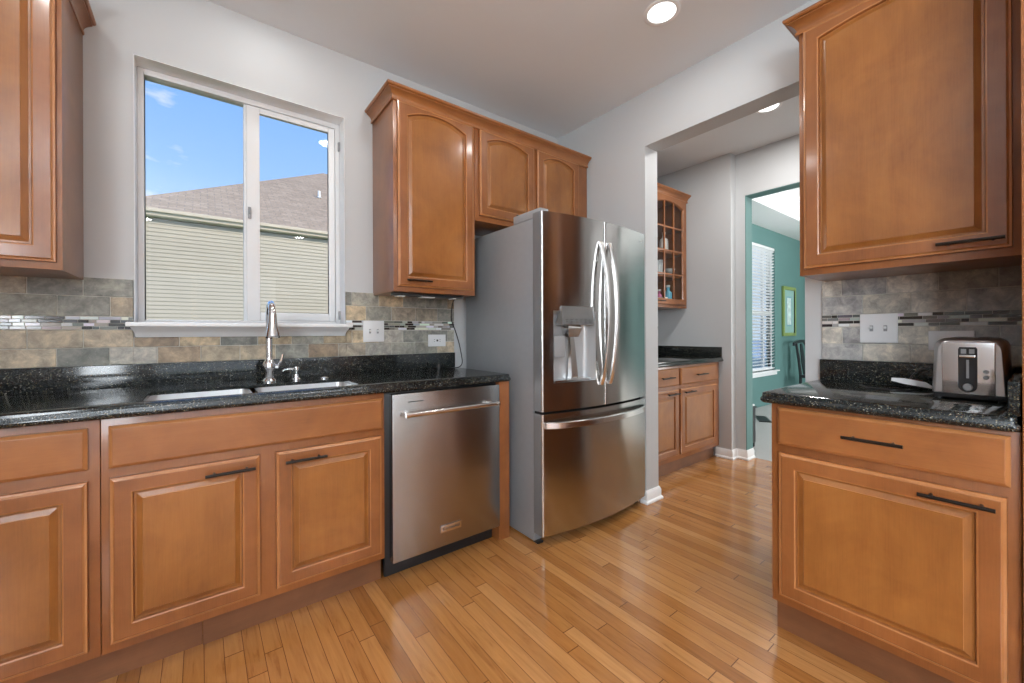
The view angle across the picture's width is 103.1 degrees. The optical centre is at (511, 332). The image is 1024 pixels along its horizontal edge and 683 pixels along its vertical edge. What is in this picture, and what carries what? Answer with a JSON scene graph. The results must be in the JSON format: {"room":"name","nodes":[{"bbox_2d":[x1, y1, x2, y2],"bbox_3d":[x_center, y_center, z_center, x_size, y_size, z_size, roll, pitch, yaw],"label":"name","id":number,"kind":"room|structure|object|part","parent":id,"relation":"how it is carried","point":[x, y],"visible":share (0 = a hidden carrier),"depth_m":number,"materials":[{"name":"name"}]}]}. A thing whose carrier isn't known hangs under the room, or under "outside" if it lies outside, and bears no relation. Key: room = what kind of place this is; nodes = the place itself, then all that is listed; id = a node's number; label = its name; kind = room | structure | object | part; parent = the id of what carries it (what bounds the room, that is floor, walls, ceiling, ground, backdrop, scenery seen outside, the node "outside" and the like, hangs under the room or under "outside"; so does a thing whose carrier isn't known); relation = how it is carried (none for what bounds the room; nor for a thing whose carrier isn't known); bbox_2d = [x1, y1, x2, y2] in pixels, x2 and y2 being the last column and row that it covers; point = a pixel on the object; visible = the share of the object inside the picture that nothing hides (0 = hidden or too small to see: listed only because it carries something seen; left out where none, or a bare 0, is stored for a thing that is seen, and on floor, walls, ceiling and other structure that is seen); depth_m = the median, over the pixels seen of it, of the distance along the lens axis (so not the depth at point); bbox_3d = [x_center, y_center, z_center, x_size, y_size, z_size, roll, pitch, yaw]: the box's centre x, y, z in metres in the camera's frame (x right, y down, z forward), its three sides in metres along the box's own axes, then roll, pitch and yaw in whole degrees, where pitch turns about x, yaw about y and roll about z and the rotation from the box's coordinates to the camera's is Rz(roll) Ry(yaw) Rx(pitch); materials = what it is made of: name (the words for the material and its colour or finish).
{"room":"kitchen","nodes":[
{"label":"kitchen","id":0,"kind":"room"},
{"bbox_2d":[14,0,557,368],"bbox_3d":[-0.640,-0.229,2.687,5.750,2.750,0.156,0,0,-37],"label":"wall","id":1,"kind":"structure","parent":0,"point":[203,37],"depth_m":1.96,"materials":[{"name":"grey paint"}]},
{"bbox_2d":[0,0,83,279],"bbox_3d":[-1.893,-0.755,1.409,0.511,1.068,0.347,0,0,-37],"label":"upper cabinet","id":2,"kind":"object","parent":1,"relation":"attached to","point":[42,222],"visible":0.92,"depth_m":1.40,"materials":[{"name":"brown wood"}]},
{"bbox_3d":[-1.787,-0.747,1.284,0.470,1.000,0.020,0,0,-37],"label":"door","id":3,"kind":"part","parent":2,"relation":"part of","materials":[{"name":"brown wood"}]},
{"bbox_2d":[69,0,95,34],"bbox_3d":[-1.883,-1.282,1.402,0.582,0.072,0.374,0,0,-37],"label":"crown molding","id":4,"kind":"structure","parent":1,"relation":"attached to","point":[82,10],"depth_m":1.64,"materials":[{"name":"brown wood"}]},
{"bbox_2d":[0,275,453,368],"bbox_3d":[-1.336,-0.050,2.047,2.366,0.372,0.012,0,0,-37],"label":"backsplash","id":5,"kind":"structure","parent":1,"relation":"attached to","point":[45,322],"depth_m":1.77,"materials":[{"name":"tile"}]},
{"bbox_2d":[363,321,383,341],"bbox_3d":[-0.822,-0.009,2.421,0.125,0.126,0.018,0,0,-37],"label":"switch plate","id":6,"kind":"object","parent":5,"relation":"attached to","point":[373,331],"visible":1,"depth_m":2.42,"materials":[{"name":"white plastic"}]},
{"bbox_2d":[428,335,445,346],"bbox_3d":[-0.493,0.050,2.677,0.127,0.078,0.010,0,0,-37],"label":"outlet plate","id":7,"kind":"object","parent":5,"relation":"attached to","point":[433,340],"visible":1,"depth_m":2.67,"materials":[{"name":"white plastic"}]},
{"bbox_2d":[432,338,441,342],"bbox_3d":[-0.492,0.050,2.676,0.068,0.034,0.003,0,0,-37],"label":"receptacle","id":8,"kind":"object","parent":7,"relation":"attached to","point":[434,340],"depth_m":2.67,"materials":[{"name":"white plastic"}]},
{"bbox_2d":[125,54,352,336],"bbox_3d":[-1.340,-0.607,2.098,0.937,1.252,0.233,0,0,-37],"label":"window","id":9,"kind":"structure","parent":1,"relation":"in","point":[332,323],"depth_m":2.14,"materials":[{"name":"white plastic"}]},
{"bbox_3d":[-1.319,-0.015,2.074,0.937,0.067,0.173,0,0,-37],"label":"sill","id":10,"kind":"part","parent":9,"relation":"part of","materials":[{"name":"white paint"}]},
{"bbox_3d":[-1.226,-0.634,2.277,0.439,1.136,0.026,0,0,-37],"label":"sash","id":11,"kind":"part","parent":9,"relation":"part of","materials":[{"name":"white plastic"}]},
{"bbox_2d":[372,99,474,298],"bbox_3d":[-0.516,-0.760,2.442,0.513,1.070,0.380,0,0,-37],"label":"upper cabinet","id":12,"kind":"object","parent":1,"relation":"attached to","point":[424,202],"visible":0.98,"depth_m":2.30,"materials":[{"name":"brown wood"}]},
{"bbox_3d":[-0.507,-0.286,2.228,0.145,0.011,0.033,0,0,-37],"label":"handle","id":13,"kind":"part","parent":12,"relation":"part of","materials":[{"name":"brown metal"}]},
{"bbox_2d":[391,292,462,299],"bbox_3d":[-0.487,-0.213,2.371,0.430,0.022,0.063,0,0,-37],"label":"light","id":14,"kind":"object","parent":12,"relation":"attached to","point":[395,294],"visible":1,"depth_m":2.33,"materials":[{"name":"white plastic"}]},
{"bbox_2d":[448,299,462,367],"bbox_3d":[-0.371,0.001,2.697,0.080,0.457,0.163,0,0,3],"label":"power cord","id":15,"kind":"object","parent":12,"relation":"hanging from","point":[454,299],"visible":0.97,"depth_m":2.73,"materials":[{"name":"black plastic"}]},
{"bbox_2d":[365,79,591,167],"bbox_3d":[-0.137,-1.289,2.738,1.572,0.072,0.374,0,0,-37],"label":"crown molding","id":16,"kind":"structure","parent":1,"relation":"attached to","point":[390,90],"depth_m":2.42,"materials":[{"name":"brown wood"}]},
{"bbox_2d":[474,128,586,235],"bbox_3d":[0.088,-0.995,2.905,1.008,0.605,0.380,0,0,-37],"label":"upper cabinet","id":17,"kind":"object","parent":1,"relation":"attached to","point":[512,179],"visible":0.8,"depth_m":2.67,"materials":[{"name":"brown wood"}]},
{"bbox_3d":[-0.026,-0.989,2.632,0.440,0.529,0.020,0,0,-37],"label":"door","id":18,"kind":"part","parent":17,"relation":"part of","materials":[{"name":"brown wood"}]},
{"bbox_3d":[0.334,-0.991,2.907,0.411,0.529,0.020,0,0,-37],"label":"door","id":19,"kind":"part","parent":17,"relation":"part of","materials":[{"name":"brown wood"}]},
{"bbox_2d":[99,404,888,682],"bbox_3d":[3.493,1.187,1.818,11.250,0.122,6.850,0,0,-37],"label":"floor","id":20,"kind":"structure","parent":0,"point":[677,587],"depth_m":1.64,"materials":[{"name":"brown wood"}]},
{"bbox_2d":[0,420,202,682],"bbox_3d":[-1.575,0.714,1.471,0.721,0.872,0.626,0,0,-37],"label":"base cabinet","id":21,"kind":"object","parent":20,"relation":"on","point":[51,596],"visible":0.9,"depth_m":1.23,"materials":[{"name":"brown wood"}]},
{"bbox_3d":[-1.496,0.367,1.150,0.414,0.131,0.020,0,0,-37],"label":"drawer","id":22,"kind":"part","parent":21,"relation":"part of","materials":[{"name":"brown wood"}]},
{"bbox_3d":[-1.495,0.736,1.150,0.414,0.535,0.020,0,0,-37],"label":"door","id":23,"kind":"part","parent":21,"relation":"part of","materials":[{"name":"brown wood"}]},
{"bbox_2d":[0,352,510,428],"bbox_3d":[-1.036,0.205,1.878,2.114,0.138,0.639,0,0,-37],"label":"countertop","id":24,"kind":"structure","parent":21,"relation":"on","point":[29,397],"depth_m":1.73,"materials":[{"name":"black stone"}]},
{"bbox_2d":[147,382,349,400],"bbox_3d":[-1.062,0.348,1.724,0.744,0.198,0.319,0,0,-37],"label":"sink","id":25,"kind":"object","parent":24,"relation":"in","point":[330,384],"visible":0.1,"depth_m":1.80,"materials":[{"name":"metal"}]},
{"bbox_3d":[-1.223,0.349,1.600,0.339,0.198,0.319,0,0,-37],"label":"bowl","id":26,"kind":"part","parent":25,"relation":"part of","materials":[{"name":"metal"}]},
{"bbox_3d":[-0.920,0.348,1.832,0.386,0.198,0.319,0,0,-37],"label":"bowl","id":27,"kind":"part","parent":25,"relation":"part of","materials":[{"name":"metal"}]},
{"bbox_2d":[262,300,283,382],"bbox_3d":[-1.103,0.041,1.891,0.092,0.384,0.188,0,0,-37],"label":"faucet","id":28,"kind":"object","parent":24,"relation":"on","point":[269,366],"visible":1,"depth_m":1.91,"materials":[{"name":"silver metal"}]},
{"bbox_3d":[-1.119,-0.013,1.886,0.029,0.274,0.143,0,0,-37],"label":"spout","id":29,"kind":"part","parent":28,"relation":"part of","materials":[{"name":"silver metal"}]},
{"bbox_3d":[-1.121,0.140,1.955,0.043,0.078,0.031,0,0,-37],"label":"lever","id":30,"kind":"part","parent":28,"relation":"part of","materials":[{"name":"silver metal"}]},
{"bbox_2d":[282,367,300,379],"bbox_3d":[-1.083,0.200,1.998,0.084,0.066,0.042,0,0,-37],"label":"soap dispenser","id":31,"kind":"object","parent":24,"relation":"on","point":[296,369],"visible":1,"depth_m":2.00,"materials":[{"name":"silver metal"}]},
{"bbox_2d":[436,363,441,368],"bbox_3d":[-0.467,0.212,2.595,0.038,0.038,0.038,0,0,-37],"label":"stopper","id":32,"kind":"object","parent":24,"relation":"on","point":[438,365],"visible":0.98,"depth_m":2.58,"materials":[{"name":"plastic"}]},
{"bbox_2d":[101,382,384,654],"bbox_3d":[-1.117,0.712,1.800,0.920,0.872,0.659,0,0,-37],"label":"base cabinet","id":33,"kind":"object","parent":20,"relation":"on","point":[232,520],"visible":0.98,"depth_m":1.51,"materials":[{"name":"brown wood"}]},
{"bbox_3d":[-1.128,0.734,1.431,0.412,0.535,0.020,0,0,-37],"label":"door","id":34,"kind":"part","parent":33,"relation":"part of","materials":[{"name":"brown wood"}]},
{"bbox_3d":[-1.022,0.506,1.479,0.150,0.011,0.033,0,0,-37],"label":"handle","id":35,"kind":"part","parent":33,"relation":"part of","materials":[{"name":"brown metal"}]},
{"bbox_3d":[-0.941,0.367,1.575,0.890,0.136,0.020,0,0,-37],"label":"false drawer","id":36,"kind":"part","parent":33,"relation":"part of","materials":[{"name":"brown wood"}]},
{"bbox_3d":[-0.824,0.505,1.631,0.150,0.011,0.033,0,0,-37],"label":"handle","id":37,"kind":"part","parent":33,"relation":"part of","materials":[{"name":"brown metal"}]},
{"bbox_3d":[-0.756,0.733,1.715,0.416,0.535,0.020,0,0,-37],"label":"door","id":38,"kind":"part","parent":33,"relation":"part of","materials":[{"name":"brown wood"}]},
{"bbox_2d":[383,383,499,576],"bbox_3d":[-0.472,0.711,2.237,0.630,0.868,0.668,0,0,-37],"label":"dishwasher","id":39,"kind":"object","parent":20,"relation":"on","point":[442,445],"visible":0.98,"depth_m":2.00,"materials":[{"name":"silver metal"}]},
{"bbox_3d":[-0.286,0.372,2.003,0.514,0.027,0.068,0,0,-37],"label":"handle","id":40,"kind":"part","parent":39,"relation":"part of","materials":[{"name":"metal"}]},
{"bbox_2d":[492,381,509,539],"bbox_3d":[-0.226,0.708,2.498,0.072,0.872,0.602,0,0,-37],"label":"end panel","id":41,"kind":"object","parent":20,"relation":"on","point":[501,532],"visible":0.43,"depth_m":2.26,"materials":[{"name":"brown wood"}]},
{"bbox_2d":[466,207,645,543],"bbox_3d":[0.323,0.236,2.685,0.915,1.812,0.906,0,0,-37],"label":"refrigerator","id":42,"kind":"object","parent":20,"relation":"on","point":[557,307],"visible":0.95,"depth_m":2.31,"materials":[{"name":"grey metal"}]},
{"bbox_3d":[0.252,0.074,2.224,0.082,0.120,0.030,0,0,-37],"label":"ice lever","id":43,"kind":"part","parent":42,"relation":"part of","materials":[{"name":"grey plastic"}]},
{"bbox_3d":[0.328,-0.114,2.290,0.444,1.068,0.122,0,0,-37],"label":"door","id":44,"kind":"part","parent":42,"relation":"part of","materials":[{"name":"silver metal"}]},
{"bbox_3d":[0.354,-0.097,2.271,0.230,0.104,0.079,0,0,-37],"label":"control panel","id":45,"kind":"part","parent":42,"relation":"part of","materials":[{"name":"silver metal"}]},
{"bbox_3d":[0.519,0.757,2.433,0.915,0.648,0.122,0,0,-37],"label":"freezer drawer","id":46,"kind":"part","parent":42,"relation":"part of","materials":[{"name":"silver metal"}]},
{"bbox_3d":[0.553,0.491,2.376,0.868,0.036,0.108,0,0,-37],"label":"handle","id":47,"kind":"part","parent":42,"relation":"part of","materials":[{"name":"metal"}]},
{"bbox_3d":[0.533,-0.114,2.325,0.023,0.826,0.076,0,0,-37],"label":"handle","id":48,"kind":"part","parent":42,"relation":"part of","materials":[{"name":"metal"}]},
{"bbox_3d":[0.592,-0.115,2.369,0.023,0.826,0.076,0,0,-37],"label":"handle","id":49,"kind":"part","parent":42,"relation":"part of","materials":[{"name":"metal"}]},
{"bbox_3d":[0.693,-0.116,2.569,0.467,1.068,0.122,0,0,-37],"label":"door","id":50,"kind":"part","parent":42,"relation":"part of","materials":[{"name":"silver metal"}]},
{"bbox_2d":[658,362,718,476],"bbox_3d":[1.216,0.702,3.560,1.223,0.872,0.698,0,0,-37],"label":"base cabinet","id":51,"kind":"object","parent":20,"relation":"on","point":[688,395],"visible":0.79,"depth_m":3.34,"materials":[{"name":"brown wood"}]},
{"bbox_3d":[1.137,0.353,3.116,0.501,0.138,0.020,0,0,-37],"label":"drawer","id":52,"kind":"part","parent":51,"relation":"part of","materials":[{"name":"brown wood"}]},
{"bbox_3d":[1.139,0.718,3.116,0.501,0.530,0.020,0,0,-37],"label":"door","id":53,"kind":"part","parent":51,"relation":"part of","materials":[{"name":"brown wood"}]},
{"bbox_2d":[658,345,723,367],"bbox_3d":[1.216,0.195,3.576,1.267,0.138,0.678,0,0,-37],"label":"countertop","id":54,"kind":"structure","parent":51,"relation":"on","point":[668,356],"depth_m":3.75,"materials":[{"name":"black stone"}]},
{"bbox_3d":[1.596,0.351,3.467,0.590,0.138,0.020,0,0,-37],"label":"drawer","id":55,"kind":"part","parent":51,"relation":"part of","materials":[{"name":"brown wood"}]},
{"bbox_3d":[1.598,0.716,3.467,0.590,0.530,0.020,0,0,-37],"label":"door","id":56,"kind":"part","parent":51,"relation":"part of","materials":[{"name":"brown wood"}]},
{"bbox_2d":[753,404,756,446],"bbox_3d":[2.238,0.922,4.083,0.290,0.420,0.300,0,0,-37],"label":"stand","id":57,"kind":"object","parent":20,"relation":"on","point":[754,406],"visible":0.2,"depth_m":4.04,"materials":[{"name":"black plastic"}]},
{"bbox_2d":[755,415,771,422],"bbox_3d":[3.272,1.122,5.307,0.140,0.010,0.400,0,0,23],"label":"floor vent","id":58,"kind":"object","parent":20,"relation":"in","point":[759,418],"visible":0.86,"depth_m":5.25,"materials":[{"name":"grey metal"}]},
{"bbox_2d":[757,416,769,421],"bbox_3d":[3.272,1.118,5.307,0.100,0.002,0.364,0,0,23],"label":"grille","id":59,"kind":"object","parent":58,"relation":"attached to","point":[760,418],"depth_m":5.25,"materials":[{"name":"plastic"}]},
{"bbox_2d":[793,340,804,383],"bbox_3d":[4.908,0.617,6.524,0.540,1.012,0.524,0,0,-37],"label":"dining chair","id":60,"kind":"object","parent":20,"relation":"on","point":[795,343],"visible":0.33,"depth_m":6.57,"materials":[{"name":"black wood"}]},
{"bbox_3d":[4.624,0.646,6.559,0.096,0.955,0.046,0,0,40],"label":"post","id":61,"kind":"part","parent":60,"relation":"part of","materials":[{"name":"black wood"}]},
{"bbox_3d":[4.761,0.159,6.714,0.540,0.097,0.048,0,0,-37],"label":"rail","id":62,"kind":"part","parent":60,"relation":"part of","materials":[{"name":"black wood"}]},
{"bbox_2d":[772,403,1023,682],"bbox_3d":[1.401,0.701,1.490,0.678,0.872,0.596,0,0,-37],"label":"base cabinet","id":63,"kind":"object","parent":20,"relation":"on","point":[897,544],"visible":0.99,"depth_m":1.26,"materials":[{"name":"brown wood"}]},
{"bbox_3d":[1.143,0.346,1.294,0.033,0.011,0.150,0,0,-37],"label":"handle","id":64,"kind":"part","parent":63,"relation":"part of","materials":[{"name":"brown metal"}]},
{"bbox_2d":[760,359,1022,431],"bbox_3d":[1.398,0.194,1.509,0.660,0.138,0.625,0,0,-37],"label":"countertop","id":65,"kind":"structure","parent":63,"relation":"on","point":[837,388],"depth_m":1.41,"materials":[{"name":"black stone"}]},
{"bbox_2d":[859,367,932,390],"bbox_3d":[1.546,0.177,1.582,0.275,0.090,0.149,0,0,28],"label":"power cord","id":66,"kind":"object","parent":65,"relation":"on","point":[914,373],"visible":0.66,"depth_m":1.59,"materials":[{"name":"black plastic"}]},
{"bbox_2d":[891,378,931,388],"bbox_3d":[1.565,0.197,1.586,0.126,0.039,0.054,0,0,41],"label":"plate","id":67,"kind":"object","parent":65,"relation":"on","point":[913,382],"visible":0.89,"depth_m":1.57,"materials":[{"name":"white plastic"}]},
{"bbox_2d":[932,337,1012,403],"bbox_3d":[1.583,0.118,1.399,0.280,0.207,0.172,0,0,-37],"label":"toaster","id":68,"kind":"object","parent":65,"relation":"on","point":[977,368],"visible":0.96,"depth_m":1.32,"materials":[{"name":"metal"}]},
{"bbox_3d":[1.476,0.076,1.318,0.011,0.008,0.036,0,0,-37],"label":"lever","id":69,"kind":"part","parent":68,"relation":"part of","materials":[{"name":"silver metal"}]},
{"bbox_3d":[1.489,0.117,1.327,0.014,0.168,0.117,0,0,-37],"label":"panel","id":70,"kind":"part","parent":68,"relation":"part of","materials":[{"name":"metal"}]},
{"bbox_3d":[1.166,0.347,1.308,0.020,0.138,0.554,0,0,-37],"label":"drawer","id":71,"kind":"part","parent":63,"relation":"part of","materials":[{"name":"brown wood"}]},
{"bbox_3d":[1.253,0.477,1.151,0.033,0.011,0.150,0,0,-37],"label":"handle","id":72,"kind":"part","parent":63,"relation":"part of","materials":[{"name":"brown metal"}]},
{"bbox_2d":[1021,0,1023,652],"bbox_3d":[1.922,-0.085,0.790,0.696,2.440,1.150,0,0,-37],"label":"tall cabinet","id":73,"kind":"object","parent":20,"relation":"on","point":[1022,1],"visible":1,"depth_m":1.07,"materials":[{"name":"brown wood"}]},
{"bbox_2d":[207,0,811,177],"bbox_3d":[1.304,-1.663,0.071,5.670,0.100,6.720,0,0,-37],"label":"ceiling","id":74,"kind":"structure","parent":0,"point":[552,68],"depth_m":2.27,"materials":[{"name":"paint"}]},
{"bbox_2d":[643,0,680,25],"bbox_3d":[0.751,-1.607,2.041,0.176,0.006,0.176,0,0,-37],"label":"recessed light","id":75,"kind":"object","parent":74,"relation":"in","point":[660,12],"visible":1,"depth_m":2.04,"materials":[{"name":"white paint"}]},
{"bbox_2d":[756,102,782,112],"bbox_3d":[1.824,-1.611,2.898,0.176,0.006,0.176,0,0,-37],"label":"recessed light","id":76,"kind":"object","parent":74,"relation":"in","point":[774,107],"visible":0.39,"depth_m":2.92,"materials":[{"name":"white paint"}]},
{"bbox_2d":[657,192,686,309],"bbox_3d":[1.156,-0.768,3.720,1.162,1.068,0.380,0,0,-37],"label":"upper cabinet","id":77,"kind":"object","parent":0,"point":[671,211],"visible":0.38,"depth_m":3.91,"materials":[{"name":"brown wood"}]},
{"bbox_2d":[658,260,662,271],"bbox_3d":[1.407,-0.618,3.886,0.072,0.150,0.071,0,0,-37],"label":"glass","id":78,"kind":"object","parent":77,"relation":"in","point":[660,262],"visible":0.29,"depth_m":3.85,"materials":[{"name":"glass"}]},
{"bbox_2d":[659,232,667,248],"bbox_3d":[1.463,-0.868,3.917,0.080,0.200,0.079,0,0,-37],"label":"clear bottle","id":79,"kind":"object","parent":77,"relation":"in","point":[666,239],"visible":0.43,"depth_m":3.89,"materials":[{"name":"glass"}]},
{"bbox_2d":[665,285,671,298],"bbox_3d":[1.505,-0.359,3.922,0.076,0.200,0.075,0,0,-37],"label":"bottle","id":80,"kind":"object","parent":77,"relation":"in","point":[668,293],"visible":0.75,"depth_m":3.90,"materials":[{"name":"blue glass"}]},
{"bbox_2d":[657,225,680,281],"bbox_3d":[1.134,-0.764,3.748,1.124,0.483,0.284,0,0,-37],"label":"shelf","id":81,"kind":"object","parent":77,"relation":"attached to","point":[677,234],"depth_m":4.02,"materials":[{"name":"brown wood"}]},
{"bbox_2d":[665,268,674,275],"bbox_3d":[1.532,-0.581,3.944,0.100,0.075,0.098,0,0,-37],"label":"glass bowl","id":82,"kind":"object","parent":77,"relation":"in","point":[669,270],"visible":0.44,"depth_m":3.92,"materials":[{"name":"clear glass"}]},
{"bbox_2d":[657,182,690,203],"bbox_3d":[1.255,-1.295,3.596,1.172,0.072,0.046,0,0,-37],"label":"crown molding","id":83,"kind":"structure","parent":77,"relation":"attached to","point":[661,188],"depth_m":3.78,"materials":[{"name":"brown wood"}]},
{"bbox_2d":[657,134,799,454],"bbox_3d":[2.764,-0.244,2.772,0.210,2.750,3.844,0,0,-37],"label":"wall","id":84,"kind":"structure","parent":0,"point":[714,315],"depth_m":3.70,"materials":[{"name":"grey paint"}]},
{"bbox_2d":[715,447,755,460],"bbox_3d":[2.033,1.091,3.668,0.349,0.084,0.131,0,0,8],"label":"baseboard","id":85,"kind":"structure","parent":84,"relation":"attached to","point":[734,454],"depth_m":3.66,"materials":[{"name":"white paint"}]},
{"bbox_2d":[745,182,799,449],"bbox_3d":[2.951,-0.244,2.617,0.125,2.750,4.670,0,0,-37],"label":"doorway","id":86,"kind":"structure","parent":84,"relation":"in","point":[748,198],"depth_m":3.66,"materials":[{"name":"teal paint"}]},
{"bbox_2d":[558,0,910,500],"bbox_3d":[2.401,-0.242,0.858,0.141,2.750,6.444,0,0,-37],"label":"wall","id":87,"kind":"structure","parent":0,"point":[759,71],"depth_m":2.67,"materials":[{"name":"grey paint"}]},
{"bbox_2d":[640,486,662,504],"bbox_3d":[0.910,1.096,2.815,0.187,0.084,0.189,0,0,-37],"label":"baseboard","id":88,"kind":"structure","parent":87,"relation":"attached to","point":[652,495],"depth_m":2.73,"materials":[{"name":"white paint"}]},
{"bbox_2d":[782,0,865,41],"bbox_3d":[1.498,-1.296,1.596,0.384,0.072,0.638,0,0,-37],"label":"crown molding","id":89,"kind":"structure","parent":87,"relation":"attached to","point":[821,11],"depth_m":1.66,"materials":[{"name":"brown wood"}]},
{"bbox_2d":[799,0,1021,281],"bbox_3d":[1.511,-0.772,1.576,0.391,1.062,0.591,0,0,-37],"label":"upper cabinet","id":90,"kind":"object","parent":87,"relation":"attached to","point":[910,110],"visible":0.96,"depth_m":1.45,"materials":[{"name":"brown wood"}]},
{"bbox_3d":[1.484,-0.297,1.319,0.033,0.011,0.150,0,0,-37],"label":"handle","id":91,"kind":"part","parent":90,"relation":"part of","materials":[{"name":"brown metal"}]},
{"bbox_2d":[822,265,1021,366],"bbox_3d":[1.663,-0.062,1.698,0.012,0.372,0.604,0,0,-37],"label":"backsplash","id":92,"kind":"structure","parent":87,"relation":"attached to","point":[987,302],"depth_m":1.67,"materials":[{"name":"tile"}]},
{"bbox_2d":[860,313,897,342],"bbox_3d":[1.591,-0.020,1.767,0.018,0.126,0.125,0,0,-37],"label":"switch plate","id":93,"kind":"object","parent":92,"relation":"attached to","point":[874,328],"visible":1,"depth_m":1.76,"materials":[{"name":"white plastic"}]},
{"bbox_2d":[928,331,974,349],"bbox_3d":[1.726,0.031,1.599,0.008,0.078,0.125,0,0,-37],"label":"outlet plate","id":94,"kind":"object","parent":92,"relation":"attached to","point":[933,336],"visible":0.51,"depth_m":1.62,"materials":[{"name":"white plastic"}]},
{"bbox_2d":[934,337,948,343],"bbox_3d":[1.724,0.031,1.597,0.003,0.032,0.090,0,0,-37],"label":"receptacle","id":95,"kind":"object","parent":94,"relation":"attached to","point":[936,339],"depth_m":1.63,"materials":[{"name":"white plastic"}]},
{"bbox_2d":[752,187,799,240],"bbox_3d":[5.120,-1.794,4.281,5.352,0.330,4.670,0,0,-37],"label":"ceiling","id":96,"kind":"structure","parent":0,"point":[762,216],"depth_m":5.92,"materials":[{"name":"white paint"}]},
{"bbox_2d":[752,190,799,221],"bbox_3d":[4.041,-1.749,5.735,4.400,0.249,0.130,0,0,-37],"label":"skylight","id":97,"kind":"structure","parent":96,"relation":"attached to","point":[787,203],"depth_m":5.41,"materials":[{"name":"white paint"}]},
{"bbox_2d":[752,224,804,407],"bbox_3d":[3.722,-0.373,6.229,5.515,3.000,0.130,0,0,-37],"label":"wall","id":98,"kind":"structure","parent":0,"point":[786,251],"depth_m":6.71,"materials":[{"name":"teal paint"}]},
{"bbox_2d":[752,251,779,377],"bbox_3d":[3.796,-0.343,6.235,1.150,2.020,0.150,0,0,-37],"label":"window","id":99,"kind":"structure","parent":98,"relation":"in","point":[761,373],"depth_m":6.41,"materials":[{"name":"white plastic"}]},
{"bbox_3d":[3.766,-0.380,6.275,1.050,1.945,0.050,0,0,-37],"label":"frame","id":100,"kind":"part","parent":99,"relation":"part of","materials":[{"name":"white plastic"}]},
{"bbox_2d":[752,242,774,370],"bbox_3d":[3.798,-0.389,6.233,1.038,1.922,0.045,0,0,-37],"label":"window blind","id":101,"kind":"object","parent":99,"relation":"attached to","point":[756,246],"visible":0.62,"depth_m":6.29,"materials":[{"name":"white paint"}]},
{"bbox_3d":[3.799,-0.371,6.232,1.030,1.885,0.042,0,0,-37],"label":"rail","id":102,"kind":"part","parent":101,"relation":"part of","materials":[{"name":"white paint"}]},
{"bbox_3d":[3.816,0.629,6.215,1.150,0.075,0.100,0,0,-37],"label":"sill","id":103,"kind":"part","parent":99,"relation":"part of","materials":[{"name":"white paint"}]},
{"bbox_2d":[782,286,795,335],"bbox_3d":[4.668,-0.362,6.848,0.556,0.824,0.034,0,0,-37],"label":"framed picture","id":104,"kind":"object","parent":98,"relation":"attached to","point":[788,293],"visible":1,"depth_m":6.83},
{"bbox_2d":[786,296,791,325],"bbox_3d":[4.668,-0.362,6.849,0.220,0.500,0.002,0,0,-37],"label":"print","id":105,"kind":"object","parent":104,"relation":"attached to","point":[788,298],"depth_m":6.84},
{"label":"outside","id":106,"kind":"structure","parent":0,"visible":0},
{"bbox_3d":[-14.196,1.853,35.027,100.000,0.200,67.100,0,0,-37],"label":"lawn","id":107,"kind":"structure","parent":106,"visible":0},
{"bbox_2d":[146,173,327,321],"bbox_3d":[-6.675,-2.553,18.899,15.620,8.848,13.920,0,0,-37],"label":"house","id":108,"kind":"structure","parent":107,"relation":"on","point":[194,238],"depth_m":10.27,"materials":[{"name":"beige"}]},
{"bbox_2d":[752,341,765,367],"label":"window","id":109,"kind":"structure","parent":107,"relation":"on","point":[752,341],"depth_m":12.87,"materials":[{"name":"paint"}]}
]}

